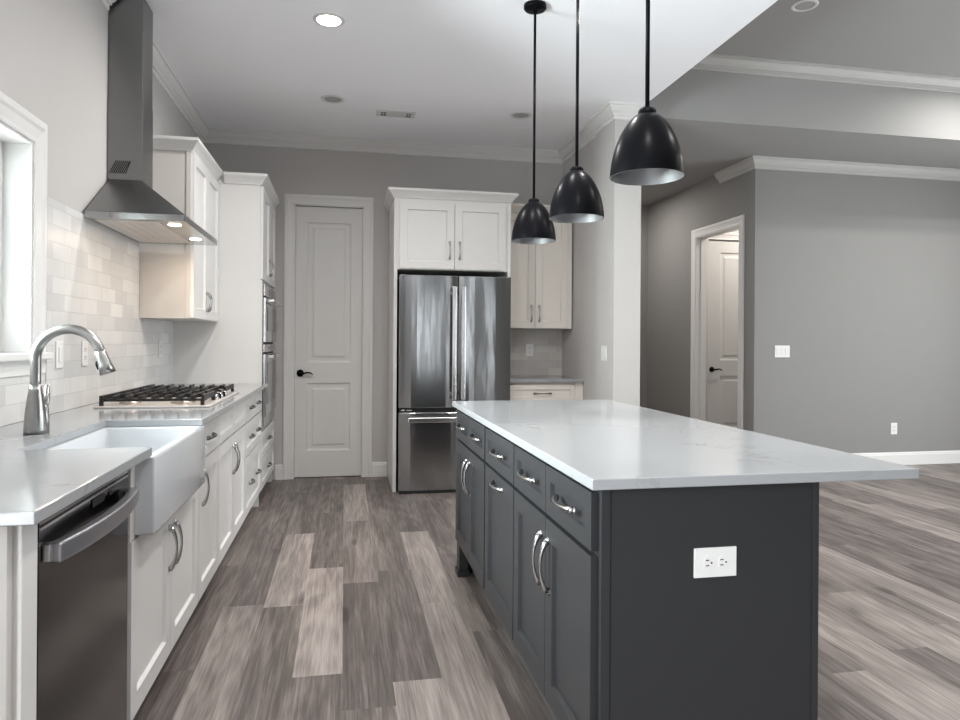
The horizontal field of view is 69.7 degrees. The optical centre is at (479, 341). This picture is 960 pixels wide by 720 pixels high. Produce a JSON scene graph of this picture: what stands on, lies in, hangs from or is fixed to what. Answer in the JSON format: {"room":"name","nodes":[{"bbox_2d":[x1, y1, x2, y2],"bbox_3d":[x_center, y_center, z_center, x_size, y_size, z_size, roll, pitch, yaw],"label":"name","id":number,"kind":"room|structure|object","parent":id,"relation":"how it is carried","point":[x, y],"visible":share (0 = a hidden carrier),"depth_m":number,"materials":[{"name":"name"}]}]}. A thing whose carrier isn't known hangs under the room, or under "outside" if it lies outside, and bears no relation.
{"room":"kitchen","nodes":[
{"label":"kitchen","id":0,"kind":"room"},
{"bbox_2d":[0,0,196,426],"bbox_3d":[-1.591,-0.307,1.259,0.198,3.072,9.685,0,0,-11],"label":"wall","id":1,"kind":"structure","parent":0,"point":[93,269],"depth_m":3.23,"materials":[{"name":"tile"}]},
{"bbox_2d":[0,91,53,377],"bbox_3d":[-1.776,-0.385,2.275,0.227,1.033,1.200,0,0,-11],"label":"window","id":2,"kind":"structure","parent":1,"relation":"in","point":[23,136],"depth_m":2.75,"materials":[{"name":"paint"}]},
{"bbox_2d":[55,341,62,368],"bbox_3d":[-1.831,0.056,3.003,0.009,0.118,0.075,0,0,-11],"label":"wall switch","id":3,"kind":"object","parent":1,"relation":"attached to","point":[58,344],"visible":1,"depth_m":2.99,"materials":[{"name":"white plastic"}]},
{"bbox_2d":[81,341,87,365],"bbox_3d":[-1.889,0.055,3.298,0.008,0.118,0.075,0,0,-11],"label":"wall outlet","id":4,"kind":"object","parent":1,"relation":"attached to","point":[84,344],"visible":0.98,"depth_m":3.29,"materials":[{"name":"white plastic"}]},
{"bbox_2d":[99,0,116,10],"bbox_3d":[-1.234,-1.786,0.135,0.078,0.108,7.105,0,0,-11],"label":"trim","id":5,"kind":"structure","parent":1,"relation":"attached to","point":[106,3],"depth_m":3.58,"materials":[{"name":"paint"}]},
{"bbox_2d":[84,0,217,245],"bbox_3d":[-1.750,-1.216,3.759,0.464,1.254,0.885,0,0,-11],"label":"range hood","id":6,"kind":"object","parent":1,"relation":"attached to","point":[127,205],"visible":1,"depth_m":3.65,"materials":[{"name":"silver metal"}]},
{"bbox_2d":[159,341,161,357],"bbox_3d":[-2.155,0.051,4.652,0.008,0.118,0.075,0,0,-11],"label":"wall outlet","id":7,"kind":"object","parent":1,"relation":"attached to","point":[160,342],"visible":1,"depth_m":4.64,"materials":[{"name":"white plastic"}]},
{"bbox_2d":[139,135,222,321],"bbox_3d":[-1.978,-0.696,4.607,0.352,1.100,0.910,0,0,-11],"label":"upper cabinet","id":8,"kind":"object","parent":1,"relation":"attached to","point":[178,283],"visible":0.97,"depth_m":4.23,"materials":[{"name":"laminate"}]},
{"bbox_2d":[203,143,562,479],"bbox_3d":[-0.925,-0.302,6.380,3.480,3.072,0.132,0,0,-11],"label":"wall","id":9,"kind":"structure","parent":0,"point":[289,170],"depth_m":6.33,"materials":[{"name":"paint"}]},
{"bbox_2d":[275,465,282,479],"bbox_3d":[-1.791,1.162,6.149,0.070,0.132,0.016,0,0,-11],"label":"baseboard","id":10,"kind":"structure","parent":9,"relation":"attached to","point":[278,468],"depth_m":6.14,"materials":[{"name":"paint"}]},
{"bbox_2d":[294,206,362,476],"bbox_3d":[-1.373,0.000,6.259,0.593,2.445,0.087,0,0,-11],"label":"door","id":11,"kind":"structure","parent":9,"relation":"in","point":[329,241],"depth_m":6.27,"materials":[{"name":"paint"}]},
{"bbox_2d":[283,193,373,479],"bbox_3d":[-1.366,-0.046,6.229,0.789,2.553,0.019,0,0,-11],"label":"trim","id":12,"kind":"structure","parent":9,"relation":"attached to","point":[290,200],"depth_m":6.21,"materials":[{"name":"paint"}]},
{"bbox_2d":[372,462,386,476],"bbox_3d":[-0.923,1.168,6.319,0.136,0.132,0.016,0,0,-11],"label":"baseboard","id":13,"kind":"structure","parent":9,"relation":"attached to","point":[379,469],"depth_m":6.31,"materials":[{"name":"paint"}]},
{"bbox_2d":[153,40,644,163],"bbox_3d":[-0.504,-1.781,5.274,3.490,0.108,2.220,0,0,-11],"label":"trim","id":14,"kind":"structure","parent":9,"relation":"attached to","point":[163,73],"depth_m":6.13,"materials":[{"name":"paint"}]},
{"bbox_2d":[526,344,533,355],"bbox_3d":[0.474,0.077,6.584,0.075,0.118,0.008,0,0,-11],"label":"wall outlet","id":15,"kind":"object","parent":9,"relation":"attached to","point":[529,347],"visible":1,"depth_m":6.58,"materials":[{"name":"white plastic"}]},
{"bbox_2d":[511,203,571,328],"bbox_3d":[0.498,-0.683,6.416,0.675,1.122,0.365,0,0,-11],"label":"upper cabinet","id":16,"kind":"object","parent":9,"relation":"attached to","point":[541,274],"visible":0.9,"depth_m":6.28,"materials":[{"name":"beige paint"}]},
{"bbox_2d":[383,187,518,491],"bbox_3d":[-0.288,-0.011,6.074,1.092,2.498,0.735,0,0,-11],"label":"tall cabinet","id":17,"kind":"object","parent":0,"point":[443,232],"visible":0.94,"depth_m":5.75,"materials":[{"name":"white paint"}]},
{"bbox_2d":[133,463,959,719],"bbox_3d":[2.356,1.306,3.216,8.720,0.100,12.000,0,0,-11],"label":"floor","id":18,"kind":"structure","parent":0,"point":[333,597],"depth_m":3.11,"materials":[{"name":"wood"}]},
{"bbox_2d":[0,524,37,719],"bbox_3d":[-1.187,0.787,1.290,0.609,0.891,0.093,0,0,-11],"label":"cabinet end panel","id":19,"kind":"object","parent":18,"relation":"on","point":[18,544],"visible":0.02,"depth_m":1.32,"materials":[{"name":"laminate"}]},
{"bbox_2d":[36,470,138,719],"bbox_3d":[-1.215,0.796,1.655,0.634,0.872,0.602,0,0,-11],"label":"dishwasher","id":20,"kind":"object","parent":18,"relation":"on","point":[82,547],"visible":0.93,"depth_m":1.66,"materials":[{"name":"silver"}]},
{"bbox_2d":[127,466,198,719],"bbox_3d":[-1.393,0.785,2.421,0.640,0.891,0.954,0,0,-11],"label":"base cabinet","id":21,"kind":"object","parent":18,"relation":"on","point":[162,586],"visible":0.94,"depth_m":2.34,"materials":[{"name":"white paint"}]},
{"bbox_2d":[0,383,267,526],"bbox_3d":[-1.536,0.323,3.151,0.673,0.027,3.944,0,0,-11],"label":"countertop","id":22,"kind":"structure","parent":21,"relation":"on","point":[37,482],"depth_m":1.89,"materials":[{"name":"white stone"}]},
{"bbox_2d":[23,324,115,434],"bbox_3d":[-1.399,0.125,2.365,0.286,0.370,0.092,0,0,-11],"label":"kitchen faucet","id":23,"kind":"object","parent":22,"relation":"on","point":[36,415],"visible":1,"depth_m":2.33,"materials":[{"name":"silver metal"}]},
{"bbox_2d":[45,426,204,534],"bbox_3d":[-1.242,0.458,2.398,0.402,0.238,0.763,0,0,-11],"label":"sink","id":24,"kind":"object","parent":22,"relation":"in","point":[175,469],"visible":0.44,"depth_m":2.39,"materials":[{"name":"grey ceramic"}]},
{"bbox_2d":[93,384,238,408],"bbox_3d":[-1.623,0.280,3.687,0.510,0.058,0.940,0,0,-11],"label":"gas cooktop","id":25,"kind":"object","parent":22,"relation":"in","point":[148,396],"visible":1,"depth_m":3.40,"materials":[{"name":"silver metal"}]},
{"bbox_2d":[198,416,218,601],"bbox_3d":[-1.530,0.785,3.118,0.640,0.889,0.463,0,0,-11],"label":"base cabinet","id":26,"kind":"object","parent":18,"relation":"on","point":[208,492],"visible":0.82,"depth_m":3.21,"materials":[{"name":"white paint"}]},
{"bbox_2d":[173,172,279,506],"bbox_3d":[-2.010,-0.010,5.555,0.663,2.473,1.060,0,0,-11],"label":"tall cabinet","id":27,"kind":"object","parent":18,"relation":"on","point":[228,350],"visible":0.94,"depth_m":5.11,"materials":[{"name":"white paint"}]},
{"bbox_2d":[262,344,281,427],"bbox_3d":[-1.948,0.330,5.549,0.621,0.630,0.810,0,0,-11],"label":"wall oven","id":28,"kind":"object","parent":27,"relation":"in","point":[268,356],"visible":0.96,"depth_m":5.41,"materials":[{"name":"silver metal"}]},
{"bbox_2d":[262,285,281,341],"bbox_3d":[-1.944,-0.217,5.549,0.621,0.436,0.810,0,0,-11],"label":"microwave oven","id":29,"kind":"object","parent":27,"relation":"in","point":[270,304],"visible":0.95,"depth_m":5.42,"materials":[{"name":"silver metal"}]},
{"bbox_2d":[216,400,245,565],"bbox_3d":[-1.666,0.784,3.812,0.640,0.889,0.948,0,0,-11],"label":"base cabinet","id":30,"kind":"object","parent":18,"relation":"on","point":[232,429],"visible":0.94,"depth_m":3.80,"materials":[{"name":"white paint"}]},
{"bbox_2d":[244,391,261,517],"bbox_3d":[-1.837,0.783,4.682,0.640,0.889,0.821,0,0,-11],"label":"base cabinet","id":31,"kind":"object","parent":18,"relation":"on","point":[253,470],"visible":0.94,"depth_m":4.71,"materials":[{"name":"white paint"}]},
{"bbox_2d":[396,275,510,493],"bbox_3d":[-0.265,0.347,6.000,0.930,1.782,0.803,0,0,-11],"label":"refrigerator","id":32,"kind":"object","parent":18,"relation":"on","point":[454,332],"visible":0.8,"depth_m":5.64,"materials":[{"name":"silver metal"}]},
{"bbox_2d":[455,438,472,576],"bbox_3d":[0.160,0.796,3.726,0.576,0.891,0.092,0,0,-11],"label":"island end panel","id":33,"kind":"object","parent":18,"relation":"on","point":[463,568],"visible":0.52,"depth_m":3.64,"materials":[{"name":"grey paint"}]},
{"bbox_2d":[455,410,505,631],"bbox_3d":[0.213,0.797,3.361,0.611,0.889,0.768,0,0,-11],"label":"base cabinet","id":34,"kind":"object","parent":18,"relation":"on","point":[470,445],"visible":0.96,"depth_m":3.25,"materials":[{"name":"grey paint"}]},
{"bbox_2d":[484,428,538,691],"bbox_3d":[0.337,0.798,2.731,0.611,0.889,0.512,0,0,-11],"label":"base cabinet","id":35,"kind":"object","parent":18,"relation":"on","point":[499,451],"visible":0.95,"depth_m":2.67,"materials":[{"name":"grey paint"}]},
{"bbox_2d":[510,382,582,399],"bbox_3d":[0.515,0.798,6.274,0.673,0.891,0.654,0,0,-11],"label":"base cabinet","id":36,"kind":"object","parent":18,"relation":"on","point":[551,390],"visible":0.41,"depth_m":5.99,"materials":[{"name":"beige paint"}]},
{"bbox_2d":[510,376,583,382],"bbox_3d":[0.519,0.337,6.275,0.676,0.027,0.654,0,0,-11],"label":"countertop","id":37,"kind":"structure","parent":36,"relation":"on","point":[513,379],"depth_m":6.00,"materials":[{"name":"white stone"}]},
{"bbox_2d":[513,445,598,719],"bbox_3d":[0.461,0.799,2.098,0.611,0.889,0.774,0,0,-11],"label":"base cabinet","id":38,"kind":"object","parent":18,"relation":"on","point":[556,516],"visible":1,"depth_m":1.95,"materials":[{"name":"grey paint"}]},
{"bbox_2d":[452,399,918,490],"bbox_3d":[0.494,0.337,2.753,0.893,0.027,2.148,0,0,-11],"label":"countertop","id":39,"kind":"structure","parent":38,"relation":"on","point":[606,444],"depth_m":2.06,"materials":[{"name":"white stone"}]},
{"bbox_2d":[597,482,818,719],"bbox_3d":[0.572,0.798,1.713,0.586,0.891,0.024,0,0,-11],"label":"island end panel","id":40,"kind":"object","parent":18,"relation":"on","point":[673,644],"visible":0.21,"depth_m":1.70,"materials":[{"name":"grey paint"}]},
{"bbox_2d":[146,0,959,205],"bbox_3d":[2.379,-2.205,3.216,8.720,0.778,12.000,0,0,-11],"label":"ceiling","id":41,"kind":"structure","parent":0,"point":[463,67],"depth_m":4.93,"materials":[{"name":"paint"}]},
{"bbox_2d":[313,12,344,27],"bbox_3d":[-0.863,-1.835,3.935,0.180,0.006,0.180,0,0,-11],"label":"recessed light","id":42,"kind":"object","parent":41,"relation":"in","point":[330,20],"visible":1,"depth_m":3.93,"materials":[{"name":"white plastic"}]},
{"bbox_2d":[321,95,344,103],"bbox_3d":[-1.115,-1.836,5.221,0.180,0.006,0.180,0,0,-11],"label":"recessed light","id":43,"kind":"object","parent":41,"relation":"in","point":[334,99],"visible":1,"depth_m":5.22,"materials":[{"name":"white plastic"}]},
{"bbox_2d":[376,109,415,118],"bbox_3d":[-0.677,-1.831,5.551,0.308,0.010,0.150,0,0,-11],"label":"ceiling vent","id":44,"kind":"object","parent":41,"relation":"in","point":[385,113],"visible":1,"depth_m":5.54,"materials":[{"name":"white metal"}]},
{"bbox_2d":[510,112,531,118],"bbox_3d":[0.330,-1.827,5.566,0.180,0.006,0.180,0,0,-11],"label":"recessed light","id":45,"kind":"object","parent":41,"relation":"in","point":[516,115],"visible":1,"depth_m":5.57,"materials":[{"name":"white plastic"}]},
{"bbox_2d":[511,0,555,243],"bbox_3d":[0.295,-1.189,3.746,0.242,1.282,0.242,0,0,-11],"label":"pendant light","id":46,"kind":"object","parent":41,"relation":"hanging from","point":[532,225],"visible":1,"depth_m":3.69,"materials":[{"name":"black metal"}]},
{"bbox_2d":[549,0,603,222],"bbox_3d":[0.432,-1.188,3.059,0.242,1.282,0.242,0,0,-11],"label":"pendant light","id":47,"kind":"object","parent":41,"relation":"hanging from","point":[576,198],"visible":1,"depth_m":3.00,"materials":[{"name":"black metal"}]},
{"bbox_2d":[610,0,684,185],"bbox_3d":[0.558,-1.187,2.289,0.242,1.282,0.242,0,0,-11],"label":"pendant light","id":48,"kind":"object","parent":41,"relation":"hanging from","point":[647,151],"visible":1,"depth_m":2.22,"materials":[{"name":"black metal"}]},
{"bbox_2d":[562,119,640,405],"bbox_3d":[0.784,-0.291,7.145,0.220,3.072,3.680,0,0,-11],"label":"wall","id":49,"kind":"structure","parent":0,"point":[606,253],"depth_m":5.46,"materials":[{"name":"paint"}]},
{"bbox_2d":[601,346,606,360],"bbox_3d":[0.987,0.092,5.504,0.009,0.118,0.115,0,0,-11],"label":"wall switch","id":50,"kind":"object","parent":49,"relation":"attached to","point":[603,348],"visible":1,"depth_m":5.49,"materials":[{"name":"white plastic"}]},
{"bbox_2d":[640,205,647,407],"bbox_3d":[1.386,-0.287,9.087,1.710,3.072,0.100,0,0,-11],"label":"wall","id":51,"kind":"structure","parent":0,"point":[644,209],"depth_m":9.19,"materials":[{"name":"paint"}]},
{"bbox_2d":[647,172,747,429],"bbox_3d":[2.509,-0.279,8.120,0.120,3.072,2.430,0,0,-11],"label":"wall","id":52,"kind":"structure","parent":0,"point":[672,219],"depth_m":8.38,"materials":[{"name":"paint"}]},
{"bbox_2d":[695,225,738,425],"bbox_3d":[2.626,0.027,7.512,0.128,2.462,0.894,0,0,-11],"label":"trim","id":53,"kind":"structure","parent":52,"relation":"attached to","point":[701,241],"depth_m":7.93,"materials":[{"name":"paint"}]},
{"bbox_2d":[690,214,744,428],"bbox_3d":[2.558,-0.017,7.499,0.019,2.548,1.066,0,0,-11],"label":"trim","id":54,"kind":"structure","parent":52,"relation":"attached to","point":[739,220],"depth_m":7.08,"materials":[{"name":"paint"}]},
{"bbox_2d":[694,546,736,577],"bbox_3d":[0.581,0.544,1.702,0.114,0.073,0.008,0,0,-11],"label":"wall outlet","id":55,"kind":"object","parent":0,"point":[710,561],"visible":1,"depth_m":1.70,"materials":[{"name":"white plastic"}]},
{"bbox_2d":[704,556,712,569],"bbox_3d":[0.563,0.544,1.696,0.025,0.034,0.002,0,0,-11],"label":"receptacle","id":56,"kind":"object","parent":55,"relation":"attached to","point":[708,560],"depth_m":1.70,"materials":[{"name":"white plastic"}]},
{"bbox_2d":[718,555,727,568],"bbox_3d":[0.601,0.544,1.704,0.025,0.034,0.002,0,0,-11],"label":"receptacle","id":57,"kind":"object","parent":55,"relation":"attached to","point":[722,559],"depth_m":1.70,"materials":[{"name":"white plastic"}]},
{"bbox_2d":[709,230,738,240],"bbox_3d":[3.520,-0.273,7.733,1.715,3.072,1.280,0,0,-11],"label":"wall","id":58,"kind":"structure","parent":0,"point":[736,231],"depth_m":8.19,"materials":[{"name":"paint"}]},
{"bbox_2d":[705,233,738,421],"bbox_3d":[3.090,-0.016,8.190,0.996,2.553,0.019,0,0,-11],"label":"trim","id":59,"kind":"structure","parent":58,"relation":"attached to","point":[727,236],"depth_m":8.11,"materials":[{"name":"paint"}]},
{"bbox_2d":[708,240,738,427],"bbox_3d":[3.087,0.028,8.200,0.804,2.449,0.087,0,0,-11],"label":"door","id":60,"kind":"structure","parent":58,"relation":"in","point":[723,255],"depth_m":8.18,"materials":[{"name":"paint"}]},
{"bbox_2d":[711,0,959,76],"bbox_3d":[4.519,-2.455,1.863,5.045,0.250,8.520,0,0,-11],"label":"ceiling","id":61,"kind":"structure","parent":0,"point":[915,36],"depth_m":5.28,"materials":[{"name":"paint"}]},
{"bbox_2d":[791,0,818,11],"bbox_3d":[2.262,-2.342,4.803,0.180,0.006,0.180,0,0,-11],"label":"recessed light","id":62,"kind":"object","parent":61,"relation":"in","point":[803,5],"visible":1,"depth_m":4.80,"materials":[{"name":"white plastic"}]},
{"bbox_2d":[747,169,959,452],"bbox_3d":[4.332,-0.267,7.179,3.335,3.072,0.120,0,0,-11],"label":"wall","id":63,"kind":"structure","parent":0,"point":[859,275],"depth_m":7.02,"materials":[{"name":"paint"}]},
{"bbox_2d":[775,345,789,356],"bbox_3d":[3.005,0.095,6.853,0.166,0.118,0.009,0,0,-11],"label":"wall switch","id":64,"kind":"object","parent":63,"relation":"attached to","point":[780,351],"visible":1,"depth_m":6.85,"materials":[{"name":"white plastic"}]},
{"bbox_2d":[714,155,959,183],"bbox_3d":[4.201,-1.750,7.382,3.293,0.108,0.728,0,0,-11],"label":"trim","id":65,"kind":"structure","parent":63,"relation":"attached to","point":[753,162],"depth_m":6.98,"materials":[{"name":"paint"}]},
{"bbox_2d":[891,423,896,433],"bbox_3d":[4.265,0.893,7.102,0.075,0.118,0.008,0,0,-11],"label":"wall outlet","id":66,"kind":"object","parent":63,"relation":"attached to","point":[893,425],"visible":1,"depth_m":7.10,"materials":[{"name":"white plastic"}]},
{"bbox_2d":[852,450,959,464],"bbox_3d":[4.251,1.202,7.187,3.231,0.132,0.194,0,0,-11],"label":"baseboard","id":67,"kind":"structure","parent":63,"relation":"attached to","point":[919,457],"depth_m":7.15,"materials":[{"name":"paint"}]},
{"bbox_3d":[6.833,-0.514,2.794,0.120,3.600,9.450,0,0,-11],"label":"wall","id":68,"kind":"structure","parent":0,"visible":0},
{"bbox_2d":[691,53,959,92],"bbox_3d":[3.646,-2.282,5.993,4.925,0.108,0.078,0,0,-11],"label":"trim","id":69,"kind":"structure","parent":68,"relation":"attached to","point":[712,62],"depth_m":5.85,"materials":[{"name":"paint"}]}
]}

